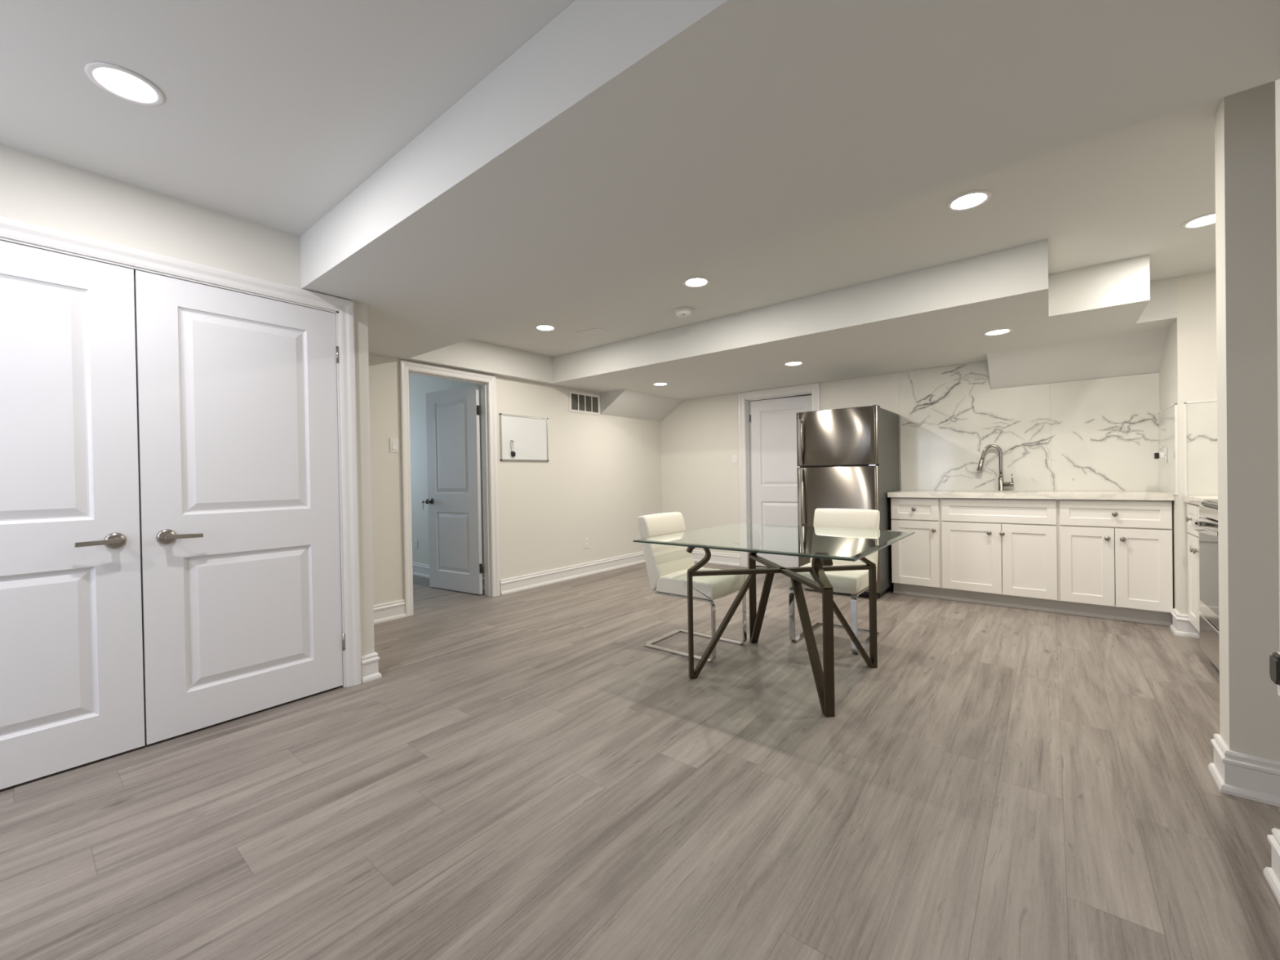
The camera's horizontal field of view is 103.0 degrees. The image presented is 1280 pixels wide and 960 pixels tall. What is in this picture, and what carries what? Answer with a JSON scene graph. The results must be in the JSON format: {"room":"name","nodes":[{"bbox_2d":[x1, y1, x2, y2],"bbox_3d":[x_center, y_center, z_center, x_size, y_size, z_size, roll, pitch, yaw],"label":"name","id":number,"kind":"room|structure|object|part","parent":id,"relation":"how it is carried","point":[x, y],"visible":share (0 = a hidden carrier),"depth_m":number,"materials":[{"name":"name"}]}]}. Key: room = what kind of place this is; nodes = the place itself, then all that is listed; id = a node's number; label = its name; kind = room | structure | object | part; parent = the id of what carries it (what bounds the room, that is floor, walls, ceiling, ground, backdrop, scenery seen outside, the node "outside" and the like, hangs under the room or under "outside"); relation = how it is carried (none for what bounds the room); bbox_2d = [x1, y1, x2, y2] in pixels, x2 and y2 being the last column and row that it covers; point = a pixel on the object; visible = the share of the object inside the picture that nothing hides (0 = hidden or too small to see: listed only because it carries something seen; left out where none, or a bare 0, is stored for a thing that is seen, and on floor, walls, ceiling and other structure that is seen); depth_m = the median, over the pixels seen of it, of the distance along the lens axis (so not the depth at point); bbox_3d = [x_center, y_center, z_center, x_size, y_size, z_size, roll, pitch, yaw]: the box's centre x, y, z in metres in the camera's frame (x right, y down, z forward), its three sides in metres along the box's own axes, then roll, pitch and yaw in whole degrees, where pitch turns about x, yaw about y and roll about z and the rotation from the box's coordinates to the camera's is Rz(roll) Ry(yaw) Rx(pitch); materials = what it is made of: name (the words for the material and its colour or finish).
{"room":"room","nodes":[
{"label":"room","id":0,"kind":"room"},
{"bbox_2d":[0,143,374,656],"bbox_3d":[-2.891,-0.039,2.135,1.153,2.396,2.897,-1,1,39],"label":"wall","id":1,"kind":"structure","parent":0,"point":[35,189],"depth_m":2.26,"materials":[{"name":"white paint"}]},
{"bbox_2d":[0,240,145,789],"bbox_3d":[-2.369,0.126,1.851,0.096,2.028,0.790,-1,1,39],"label":"door","id":2,"kind":"structure","parent":1,"relation":"in","point":[72,677],"depth_m":2.01,"materials":[{"name":"white paint"}]},
{"bbox_3d":[-2.180,0.252,2.048,0.050,0.026,0.129,-1,1,39],"label":"handle","id":3,"kind":"part","parent":2,"relation":"part of","materials":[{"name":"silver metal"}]},
{"bbox_2d":[0,216,361,687],"bbox_3d":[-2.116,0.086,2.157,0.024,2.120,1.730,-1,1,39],"label":"trim","id":4,"kind":"structure","parent":1,"relation":"attached to","point":[11,228],"depth_m":2.75,"materials":[{"name":"white paint"}]},
{"bbox_2d":[134,269,345,744],"bbox_3d":[-1.869,0.113,2.471,0.096,2.028,0.790,-1,1,39],"label":"door","id":5,"kind":"structure","parent":1,"relation":"in","point":[239,500],"depth_m":2.42,"materials":[{"name":"white paint"}]},
{"bbox_3d":[-2.017,0.247,2.251,0.050,0.026,0.129,-1,1,39],"label":"handle","id":6,"kind":"part","parent":5,"relation":"part of","materials":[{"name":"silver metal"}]},
{"bbox_2d":[360,599,406,683],"bbox_3d":[-1.745,1.058,3.521,1.179,0.145,0.818,-1,1,39],"label":"baseboard","id":7,"kind":"structure","parent":1,"relation":"attached to","point":[387,611],"depth_m":4.02,"materials":[{"name":"white paint"}]},
{"bbox_2d":[408,373,484,575],"bbox_3d":[-2.462,-0.073,5.939,2.713,2.396,0.100,-1,1,39],"label":"wall","id":8,"kind":"structure","parent":0,"point":[419,385],"depth_m":5.95,"materials":[{"name":"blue paint"}]},
{"bbox_2d":[414,539,417,549],"bbox_3d":[-2.659,0.762,6.045,0.072,0.116,0.009,-1,1,39],"label":"wall outlet","id":9,"kind":"object","parent":8,"relation":"attached to","point":[415,540],"visible":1,"depth_m":6.03,"materials":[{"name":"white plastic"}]},
{"bbox_2d":[412,561,484,590],"bbox_3d":[-2.483,1.053,5.898,2.713,0.145,0.026,-1,1,39],"label":"baseboard","id":10,"kind":"structure","parent":8,"relation":"attached to","point":[418,569],"depth_m":5.94,"materials":[{"name":"white paint"}]},
{"bbox_2d":[368,353,662,604],"bbox_3d":[-1.116,-0.092,5.353,0.120,2.396,4.583,-1,1,39],"label":"wall","id":11,"kind":"structure","parent":0,"point":[602,473],"depth_m":5.46,"materials":[{"name":"white paint"}]},
{"bbox_2d":[389,438,399,452],"bbox_3d":[-2.001,-0.282,4.151,0.013,0.116,0.072,-1,1,39],"label":"light switch","id":12,"kind":"object","parent":11,"relation":"attached to","point":[393,442],"visible":1,"depth_m":4.15,"materials":[{"name":"white plastic"}]},
{"bbox_2d":[399,360,499,617],"bbox_3d":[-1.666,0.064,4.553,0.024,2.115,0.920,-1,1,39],"label":"trim","id":13,"kind":"structure","parent":11,"relation":"attached to","point":[404,366],"depth_m":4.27,"materials":[{"name":"white paint"}]},
{"bbox_2d":[425,385,483,594],"bbox_3d":[-1.891,0.099,5.097,0.791,2.020,0.109,-1,0,32],"label":"door","id":14,"kind":"structure","parent":11,"relation":"in","point":[453,501],"depth_m":5.09,"materials":[{"name":"white paint"}]},
{"bbox_3d":[-2.179,0.221,5.257,0.052,0.052,0.069,-1,0,32],"label":"knob","id":15,"kind":"part","parent":14,"relation":"part of","materials":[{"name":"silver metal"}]},
{"bbox_2d":[499,413,548,461],"bbox_3d":[-1.169,-0.423,5.180,0.020,0.462,0.604,-1,1,39],"label":"whiteboard","id":16,"kind":"object","parent":11,"relation":"attached to","point":[529,434],"visible":1,"depth_m":5.16,"materials":[{"name":"white plastic"}]},
{"bbox_2d":[510,440,515,457],"bbox_3d":[-1.260,-0.311,5.047,0.014,0.166,0.062,-1,1,39],"label":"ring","id":17,"kind":"object","parent":16,"relation":"hanging from","point":[513,453],"visible":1,"depth_m":5.04,"materials":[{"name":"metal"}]},
{"bbox_2d":[568,390,599,415],"bbox_3d":[-0.633,-0.882,5.855,0.014,0.236,0.490,-1,1,39],"label":"air vent","id":18,"kind":"object","parent":11,"relation":"in","point":[579,402],"visible":1,"depth_m":5.84,"materials":[{"name":"white plastic"}]},
{"bbox_2d":[584,537,588,548],"bbox_3d":[-0.614,0.724,5.860,0.009,0.116,0.072,-1,1,39],"label":"wall outlet","id":19,"kind":"object","parent":11,"relation":"attached to","point":[586,540],"visible":1,"depth_m":5.86,"materials":[{"name":"white plastic"}]},
{"bbox_2d":[499,550,740,595],"bbox_3d":[-0.059,1.015,5.603,1.192,0.145,2.662,-1,1,39],"label":"baseboard","id":20,"kind":"structure","parent":11,"relation":"attached to","point":[508,585],"depth_m":5.81,"materials":[{"name":"white paint"}]},
{"bbox_2d":[0,0,1279,422],"bbox_3d":[-0.465,-1.085,3.820,8.700,0.650,9.000,-1,1,39],"label":"ceiling","id":21,"kind":"structure","parent":0,"point":[475,175],"depth_m":1.80,"materials":[{"name":"white paint"}]},
{"bbox_2d":[84,61,164,106],"bbox_3d":[-1.631,-1.252,1.616,0.180,0.006,0.180,-1,1,39],"label":"recessed light","id":22,"kind":"object","parent":21,"relation":"in","point":[126,84],"visible":1,"depth_m":1.61,"materials":[{"name":"white paint"}]},
{"bbox_2d":[534,324,555,331],"bbox_3d":[-0.800,-1.285,4.302,0.180,0.006,0.180,-1,1,39],"label":"recessed light","id":23,"kind":"object","parent":21,"relation":"in","point":[544,327],"visible":1,"depth_m":4.29,"materials":[{"name":"white paint"}]},
{"bbox_2d":[575,328,604,335],"bbox_3d":[-0.434,-1.291,4.434,0.250,0.007,0.090,-1,0,30],"label":"ceiling vent","id":24,"kind":"object","parent":21,"relation":"in","point":[596,330],"visible":1,"depth_m":4.43,"materials":[{"name":"white plastic"}]},
{"bbox_2d":[652,382,668,386],"bbox_3d":[0.222,-1.040,5.529,0.180,0.006,0.180,-1,1,39],"label":"recessed light","id":25,"kind":"object","parent":21,"relation":"in","point":[660,384],"visible":1,"depth_m":5.51,"materials":[{"name":"white paint"}]},
{"bbox_2d":[673,306,693,317],"bbox_3d":[0.335,-1.281,3.913,0.149,0.046,0.149,-1,1,39],"label":"smoke detector","id":26,"kind":"object","parent":21,"relation":"attached to","point":[682,312],"visible":1,"depth_m":3.87,"materials":[{"name":"white plastic"}]},
{"bbox_3d":[0.335,-1.298,3.913,0.149,0.012,0.149,-1,1,39],"label":"plate","id":27,"kind":"part","parent":26,"relation":"part of","materials":[{"name":"white plastic"}]},
{"bbox_2d":[682,276,710,287],"bbox_3d":[0.370,-1.298,3.346,0.180,0.006,0.180,-1,1,39],"label":"recessed light","id":28,"kind":"object","parent":21,"relation":"in","point":[695,282],"visible":1,"depth_m":3.33,"materials":[{"name":"white paint"}]},
{"bbox_2d":[783,360,804,365],"bbox_3d":[1.391,-1.053,4.612,0.180,0.006,0.180,-1,1,39],"label":"recessed light","id":29,"kind":"object","parent":21,"relation":"in","point":[795,362],"visible":1,"depth_m":4.60,"materials":[{"name":"white paint"}]},
{"bbox_2d":[946,190,991,211],"bbox_3d":[1.545,-1.311,2.395,0.180,0.006,0.180,-1,1,39],"label":"recessed light","id":30,"kind":"object","parent":21,"relation":"in","point":[972,199],"visible":1,"depth_m":2.39,"materials":[{"name":"white paint"}]},
{"bbox_2d":[982,328,1013,335],"bbox_3d":[2.583,-1.067,3.677,0.180,0.006,0.180,-1,1,39],"label":"recessed light","id":31,"kind":"object","parent":21,"relation":"in","point":[1003,331],"visible":1,"depth_m":3.66,"materials":[{"name":"white paint"}]},
{"bbox_2d":[1181,212,1215,229],"bbox_3d":[2.915,-1.335,2.620,0.180,0.006,0.180,-1,1,39],"label":"recessed light","id":32,"kind":"object","parent":21,"relation":"in","point":[1206,220],"visible":0.66,"depth_m":2.63,"materials":[{"name":"white paint"}]},
{"bbox_2d":[0,561,1279,959],"bbox_3d":[-0.427,1.156,3.836,8.700,0.100,9.000,-1,1,39],"label":"floor","id":33,"kind":"structure","parent":0,"point":[522,776],"depth_m":1.73,"materials":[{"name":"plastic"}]},
{"bbox_2d":[637,511,746,662],"bbox_3d":[0.346,0.661,3.380,0.580,0.868,0.440,-1,1,39],"label":"dining chair","id":34,"kind":"object","parent":33,"relation":"on","point":[667,566],"visible":0.69,"depth_m":3.33,"materials":[{"name":"beige leather"}]},
{"bbox_3d":[0.202,0.552,3.494,0.158,0.342,0.440,-1,1,39],"label":"backrest","id":35,"kind":"part","parent":34,"relation":"part of","materials":[{"name":"beige leather"}]},
{"bbox_3d":[0.240,0.911,3.217,0.528,0.374,0.038,-1,1,39],"label":"frame","id":36,"kind":"part","parent":34,"relation":"part of","materials":[{"name":"silver metal"}]},
{"bbox_3d":[0.404,0.666,3.333,0.430,0.114,0.436,-1,1,39],"label":"seat","id":37,"kind":"part","parent":34,"relation":"part of","materials":[{"name":"beige leather"}]},
{"bbox_3d":[0.488,0.905,3.525,0.528,0.374,0.038,-1,1,39],"label":"frame","id":38,"kind":"part","parent":34,"relation":"part of","materials":[{"name":"silver metal"}]},
{"bbox_2d":[633,522,915,717],"bbox_3d":[0.824,0.709,3.007,1.213,0.765,1.227,-1,1,39],"label":"dining table","id":39,"kind":"object","parent":33,"relation":"on","point":[823,544],"visible":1,"depth_m":2.82,"materials":[{"name":"clear glass"}]},
{"bbox_3d":[0.327,0.435,2.837,0.130,0.173,0.044,-1,0,-6],"label":"support arm","id":40,"kind":"part","parent":39,"relation":"part of","materials":[{"name":"brown metal"}]},
{"bbox_3d":[0.861,0.429,2.407,0.044,0.173,0.130,-1,0,-6],"label":"support arm","id":41,"kind":"part","parent":39,"relation":"part of","materials":[{"name":"brown metal"}]},
{"bbox_3d":[1.292,0.418,2.941,0.130,0.173,0.044,-1,0,-6],"label":"support arm","id":42,"kind":"part","parent":39,"relation":"part of","materials":[{"name":"brown metal"}]},
{"bbox_2d":[788,508,879,653],"bbox_3d":[1.337,0.644,3.482,0.440,0.868,0.580,-1,1,39],"label":"dining chair","id":43,"kind":"object","parent":33,"relation":"on","point":[855,582],"visible":0.42,"depth_m":3.46,"materials":[{"name":"beige leather"}]},
{"bbox_3d":[1.176,0.893,3.595,0.038,0.374,0.528,-1,1,39],"label":"frame","id":44,"kind":"part","parent":43,"relation":"part of","materials":[{"name":"silver metal"}]},
{"bbox_3d":[1.290,0.651,3.424,0.436,0.114,0.430,-1,1,39],"label":"seat","id":45,"kind":"part","parent":43,"relation":"part of","materials":[{"name":"beige leather"}]},
{"bbox_3d":[1.450,0.530,3.624,0.440,0.342,0.158,-1,1,39],"label":"backrest","id":46,"kind":"part","parent":43,"relation":"part of","materials":[{"name":"beige leather"}]},
{"bbox_3d":[1.484,0.890,3.346,0.038,0.374,0.528,-1,1,39],"label":"frame","id":47,"kind":"part","parent":43,"relation":"part of","materials":[{"name":"silver metal"}]},
{"bbox_2d":[796,404,899,598],"bbox_3d":[2.045,0.195,4.983,0.730,1.722,0.922,-1,1,39],"label":"refrigerator","id":48,"kind":"object","parent":33,"relation":"on","point":[847,458],"visible":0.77,"depth_m":4.67,"materials":[{"name":"grey metal"}]},
{"bbox_3d":[1.526,-0.356,4.845,0.028,0.438,0.074,-1,1,39],"label":"handle","id":49,"kind":"part","parent":48,"relation":"part of","materials":[{"name":"silver metal"}]},
{"bbox_3d":[1.535,0.166,4.849,0.028,0.560,0.074,-1,1,39],"label":"handle","id":50,"kind":"part","parent":48,"relation":"part of","materials":[{"name":"silver metal"}]},
{"bbox_3d":[1.807,-0.392,4.695,0.730,0.516,0.070,-1,1,39],"label":"door","id":51,"kind":"part","parent":48,"relation":"part of","materials":[{"name":"silver metal"}]},
{"bbox_3d":[1.821,0.437,4.701,0.730,1.120,0.070,-1,1,39],"label":"door","id":52,"kind":"part","parent":48,"relation":"part of","materials":[{"name":"silver metal"}]},
{"bbox_2d":[890,497,942,599],"bbox_3d":[2.624,0.601,4.760,0.397,0.893,0.576,-1,1,39],"label":"base cabinet","id":53,"kind":"object","parent":33,"relation":"on","point":[916,558],"visible":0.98,"depth_m":4.55,"materials":[{"name":"white paint"}]},
{"bbox_3d":[2.458,0.261,4.562,0.380,0.188,0.020,-1,1,39],"label":"drawer","id":54,"kind":"part","parent":53,"relation":"part of","materials":[{"name":"white paint"}]},
{"bbox_3d":[2.465,0.653,4.565,0.380,0.574,0.020,-1,1,39],"label":"door","id":55,"kind":"part","parent":53,"relation":"part of","materials":[{"name":"white paint"}]},
{"bbox_2d":[940,497,1058,613],"bbox_3d":[3.088,0.596,4.386,0.794,0.893,0.576,-1,1,39],"label":"base cabinet","id":56,"kind":"object","parent":33,"relation":"on","point":[997,552],"visible":0.99,"depth_m":4.17,"materials":[{"name":"white paint"}]},
{"bbox_3d":[2.795,0.649,4.299,0.423,0.574,0.020,-1,1,39],"label":"door","id":57,"kind":"part","parent":56,"relation":"part of","materials":[{"name":"white paint"}]},
{"bbox_3d":[3.097,0.646,4.056,0.346,0.574,0.020,-1,1,39],"label":"door","id":58,"kind":"part","parent":56,"relation":"part of","materials":[{"name":"white paint"}]},
{"bbox_2d":[887,490,1174,500],"bbox_3d":[3.159,0.123,4.312,1.828,0.043,0.583,-1,1,39],"label":"countertop","id":59,"kind":"structure","parent":56,"relation":"on","point":[1130,495],"depth_m":4.04,"materials":[{"name":"stone"}]},
{"bbox_2d":[976,444,1013,491],"bbox_3d":[3.192,-0.111,4.587,0.276,0.421,0.049,-1,1,39],"label":"kitchen faucet","id":60,"kind":"object","parent":59,"relation":"on","point":[1002,484],"visible":1,"depth_m":4.55,"materials":[{"name":"grey metal"}]},
{"bbox_3d":[3.174,-0.171,4.600,0.168,0.301,0.029,-1,1,39],"label":"spout","id":61,"kind":"part","parent":60,"relation":"part of","materials":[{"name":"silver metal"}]},
{"bbox_2d":[1057,499,1173,626],"bbox_3d":[3.637,0.590,3.943,0.617,0.893,0.576,-1,1,39],"label":"base cabinet","id":62,"kind":"object","parent":33,"relation":"on","point":[1115,556],"visible":0.99,"depth_m":3.74,"materials":[{"name":"white paint"}]},
{"bbox_3d":[3.367,0.643,3.838,0.307,0.574,0.020,-1,1,39],"label":"door","id":63,"kind":"part","parent":62,"relation":"part of","materials":[{"name":"white paint"}]},
{"bbox_3d":[3.439,0.431,3.746,0.036,0.036,0.026,-1,1,39],"label":"knob","id":64,"kind":"part","parent":62,"relation":"part of","materials":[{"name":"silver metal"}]},
{"bbox_3d":[3.468,0.250,3.719,0.036,0.036,0.026,-1,1,39],"label":"knob","id":65,"kind":"part","parent":62,"relation":"part of","materials":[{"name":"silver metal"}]},
{"bbox_3d":[3.475,0.250,3.742,0.603,0.188,0.020,-1,1,39],"label":"drawer","id":66,"kind":"part","parent":62,"relation":"part of","materials":[{"name":"white paint"}]},
{"bbox_3d":[3.504,0.430,3.693,0.036,0.036,0.026,-1,1,39],"label":"knob","id":67,"kind":"part","parent":62,"relation":"part of","materials":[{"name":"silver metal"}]},
{"bbox_3d":[3.603,0.640,3.648,0.292,0.574,0.020,-1,1,39],"label":"door","id":68,"kind":"part","parent":62,"relation":"part of","materials":[{"name":"white paint"}]},
{"bbox_2d":[1185,503,1203,631],"bbox_3d":[3.664,0.596,3.000,0.576,0.893,0.560,-1,1,39],"label":"base cabinet","id":69,"kind":"object","parent":33,"relation":"on","point":[1193,510],"visible":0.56,"depth_m":3.26,"materials":[{"name":"white paint"}]},
{"bbox_3d":[3.545,0.644,3.253,0.020,0.574,0.293,-1,1,39],"label":"door","id":70,"kind":"part","parent":69,"relation":"part of","materials":[{"name":"white paint"}]},
{"bbox_3d":[3.538,0.252,3.251,0.020,0.188,0.293,-1,1,39],"label":"drawer","id":71,"kind":"part","parent":69,"relation":"part of","materials":[{"name":"white paint"}]},
{"bbox_3d":[3.403,0.436,3.117,0.026,0.036,0.036,-1,1,39],"label":"knob","id":72,"kind":"part","parent":69,"relation":"part of","materials":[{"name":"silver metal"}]},
{"bbox_3d":[3.371,0.648,3.038,0.020,0.574,0.230,-1,1,39],"label":"door","id":73,"kind":"part","parent":69,"relation":"part of","materials":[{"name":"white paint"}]},
{"bbox_3d":[3.365,0.257,3.035,0.020,0.188,0.230,-1,1,39],"label":"drawer","id":74,"kind":"part","parent":69,"relation":"part of","materials":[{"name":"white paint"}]},
{"bbox_2d":[1183,495,1217,505],"bbox_3d":[3.700,0.124,2.957,0.669,0.043,0.562,-1,1,39],"label":"countertop","id":75,"kind":"structure","parent":69,"relation":"on","point":[1196,500],"depth_m":3.15,"materials":[{"name":"stone"}]},
{"bbox_2d":[1191,500,1219,670],"bbox_3d":[3.238,0.588,2.481,0.723,0.932,0.760,-1,1,39],"label":"stove","id":76,"kind":"object","parent":33,"relation":"on","point":[1206,526],"visible":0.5,"depth_m":2.76,"materials":[{"name":"grey metal"}]},
{"bbox_3d":[2.978,0.257,2.684,0.070,0.028,0.700,-1,1,39],"label":"handle","id":77,"kind":"part","parent":76,"relation":"part of","materials":[{"name":"silver metal"}]},
{"bbox_3d":[3.022,0.494,2.654,0.033,0.553,0.754,-1,1,39],"label":"oven door","id":78,"kind":"part","parent":76,"relation":"part of","materials":[{"name":"silver metal"}]},
{"bbox_3d":[3.018,0.182,2.650,0.030,0.058,0.760,-1,1,39],"label":"control panel","id":79,"kind":"part","parent":76,"relation":"part of","materials":[{"name":"silver metal"}]},
{"bbox_3d":[3.028,0.881,2.657,0.033,0.200,0.754,-1,1,39],"label":"drawer","id":80,"kind":"part","parent":76,"relation":"part of","materials":[{"name":"silver metal"}]},
{"bbox_2d":[1200,500,1217,508],"bbox_3d":[3.254,0.135,2.459,0.622,0.027,0.760,-1,1,39],"label":"cooktop","id":81,"kind":"object","parent":76,"relation":"in","point":[1208,504],"depth_m":2.82,"materials":[{"name":"white glass"}]},
{"bbox_2d":[755,394,811,400],"bbox_3d":[2.204,-0.156,6.480,1.700,2.396,1.340,-1,1,39],"label":"wall","id":82,"kind":"structure","parent":0,"point":[804,394],"depth_m":7.18,"materials":[{"name":"white paint"}]},
{"bbox_2d":[660,372,1159,554],"bbox_3d":[2.483,-0.152,5.318,5.527,2.396,0.120,-1,1,39],"label":"wall","id":83,"kind":"structure","parent":0,"point":[700,437],"depth_m":6.50,"materials":[{"name":"white paint"}]},
{"bbox_2d":[732,454,737,464],"bbox_3d":[1.170,-0.249,6.288,0.072,0.116,0.013,-1,1,39],"label":"light switch","id":84,"kind":"object","parent":83,"relation":"attached to","point":[734,457],"visible":1,"depth_m":6.29,"materials":[{"name":"white plastic"}]},
{"bbox_2d":[737,382,820,567],"bbox_3d":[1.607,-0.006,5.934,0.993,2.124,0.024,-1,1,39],"label":"trim","id":85,"kind":"structure","parent":83,"relation":"attached to","point":[814,388],"depth_m":6.20,"materials":[{"name":"white paint"}]},
{"bbox_2d":[749,395,812,567],"bbox_3d":[1.675,0.037,6.024,0.816,2.012,0.096,-1,0,34],"label":"door","id":86,"kind":"structure","parent":83,"relation":"in","point":[774,467],"depth_m":6.08,"materials":[{"name":"white paint"}]},
{"bbox_2d":[900,360,1159,491],"bbox_3d":[3.336,-0.495,4.540,1.829,1.184,0.008,-1,1,39],"label":"backsplash","id":87,"kind":"structure","parent":83,"relation":"attached to","point":[1101,434],"depth_m":4.47,"materials":[{"name":"stone"}]},
{"bbox_2d":[899,372,902,490],"bbox_3d":[2.621,-0.487,5.115,0.006,1.184,0.011,-1,1,39],"label":"strip","id":88,"kind":"object","parent":87,"relation":"attached to","point":[900,372],"visible":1,"depth_m":5.11,"materials":[{"name":"white paint"}]},
{"bbox_2d":[1159,270,1217,624],"bbox_3d":[4.098,-0.166,3.471,0.693,2.396,0.728,-1,1,39],"label":"wall","id":89,"kind":"structure","parent":0,"point":[1188,372],"depth_m":3.38,"materials":[{"name":"white paint"}]},
{"bbox_2d":[1158,404,1175,494],"bbox_3d":[3.832,-0.209,3.700,0.008,0.608,0.686,-1,1,39],"label":"backsplash","id":90,"kind":"structure","parent":89,"relation":"attached to","point":[1166,417],"depth_m":3.67,"materials":[{"name":"stone"}]},
{"bbox_2d":[1164,447,1167,462],"bbox_3d":[3.833,-0.180,3.715,0.009,0.116,0.072,-1,1,39],"label":"wall outlet","id":91,"kind":"object","parent":90,"relation":"attached to","point":[1165,448],"visible":1,"depth_m":3.70,"materials":[{"name":"white plastic"}]},
{"bbox_2d":[1154,452,1164,458],"bbox_3d":[3.809,-0.178,3.734,0.052,0.044,0.048,-1,1,39],"label":"plug adapter","id":92,"kind":"object","parent":91,"relation":"attached to","point":[1157,455],"visible":1,"depth_m":3.72,"materials":[{"name":"white plastic"}]},
{"bbox_2d":[1157,403,1177,494],"bbox_3d":[3.829,-0.213,3.698,0.011,0.615,0.693,-1,1,39],"label":"strip","id":93,"kind":"object","parent":90,"relation":"attached to","point":[1175,404],"visible":1,"depth_m":3.43,"materials":[{"name":"white paint"}]},
{"bbox_2d":[1169,608,1199,638],"bbox_3d":[3.696,0.967,3.442,0.136,0.145,0.194,-1,1,39],"label":"baseboard","id":94,"kind":"structure","parent":89,"relation":"attached to","point":[1181,626],"depth_m":3.40,"materials":[{"name":"white paint"}]},
{"bbox_2d":[1186,401,1217,495],"bbox_3d":[3.881,-0.205,3.173,0.655,0.606,0.008,-1,1,39],"label":"backsplash","id":95,"kind":"structure","parent":89,"relation":"attached to","point":[1201,417],"depth_m":3.33,"materials":[{"name":"stone"}]},
{"bbox_2d":[1184,400,1217,495],"bbox_3d":[3.877,-0.209,3.173,0.663,0.613,0.011,-1,1,39],"label":"strip","id":96,"kind":"object","parent":95,"relation":"attached to","point":[1185,442],"visible":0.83,"depth_m":3.38,"materials":[{"name":"white paint"}]},
{"bbox_2d":[1214,80,1279,760],"bbox_3d":[2.408,-0.124,1.527,0.886,2.396,0.128,-1,1,39],"label":"wall","id":97,"kind":"structure","parent":0,"point":[1246,229],"depth_m":1.73,"materials":[{"name":"white paint"}]},
{"bbox_2d":[1208,733,1279,807],"bbox_3d":[2.417,1.002,1.544,0.912,0.145,0.180,-1,1,39],"label":"baseboard","id":98,"kind":"structure","parent":97,"relation":"attached to","point":[1238,774],"depth_m":1.73,"materials":[{"name":"white paint"}]},
{"bbox_2d":[1275,79,1279,641],"bbox_3d":[0.879,-0.085,-0.370,0.886,2.396,3.730,-1,1,39],"label":"wall","id":99,"kind":"structure","parent":0,"point":[1277,82],"depth_m":1.35,"materials":[{"name":"white paint"}]},
{"bbox_2d":[1263,827,1279,904],"bbox_3d":[0.896,1.041,-0.344,0.912,0.145,3.756,-1,1,39],"label":"baseboard","id":100,"kind":"structure","parent":99,"relation":"attached to","point":[1272,875],"depth_m":1.36,"materials":[{"name":"white paint"}]},
{"bbox_2d":[1277,652,1279,696],"bbox_3d":[1.685,0.518,1.335,0.009,0.116,0.072,-1,1,39],"label":"wall outlet","id":101,"kind":"object","parent":99,"relation":"attached to","point":[1278,686],"visible":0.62,"depth_m":1.35,"materials":[{"name":"white plastic"}]},
{"bbox_2d":[1269,652,1279,684],"bbox_3d":[1.680,0.498,1.343,0.014,0.076,0.060,-1,1,39],"label":"power adapter","id":102,"kind":"object","parent":101,"relation":"attached to","point":[1274,660],"visible":1,"depth_m":1.34,"materials":[{"name":"black plastic"}]}
]}

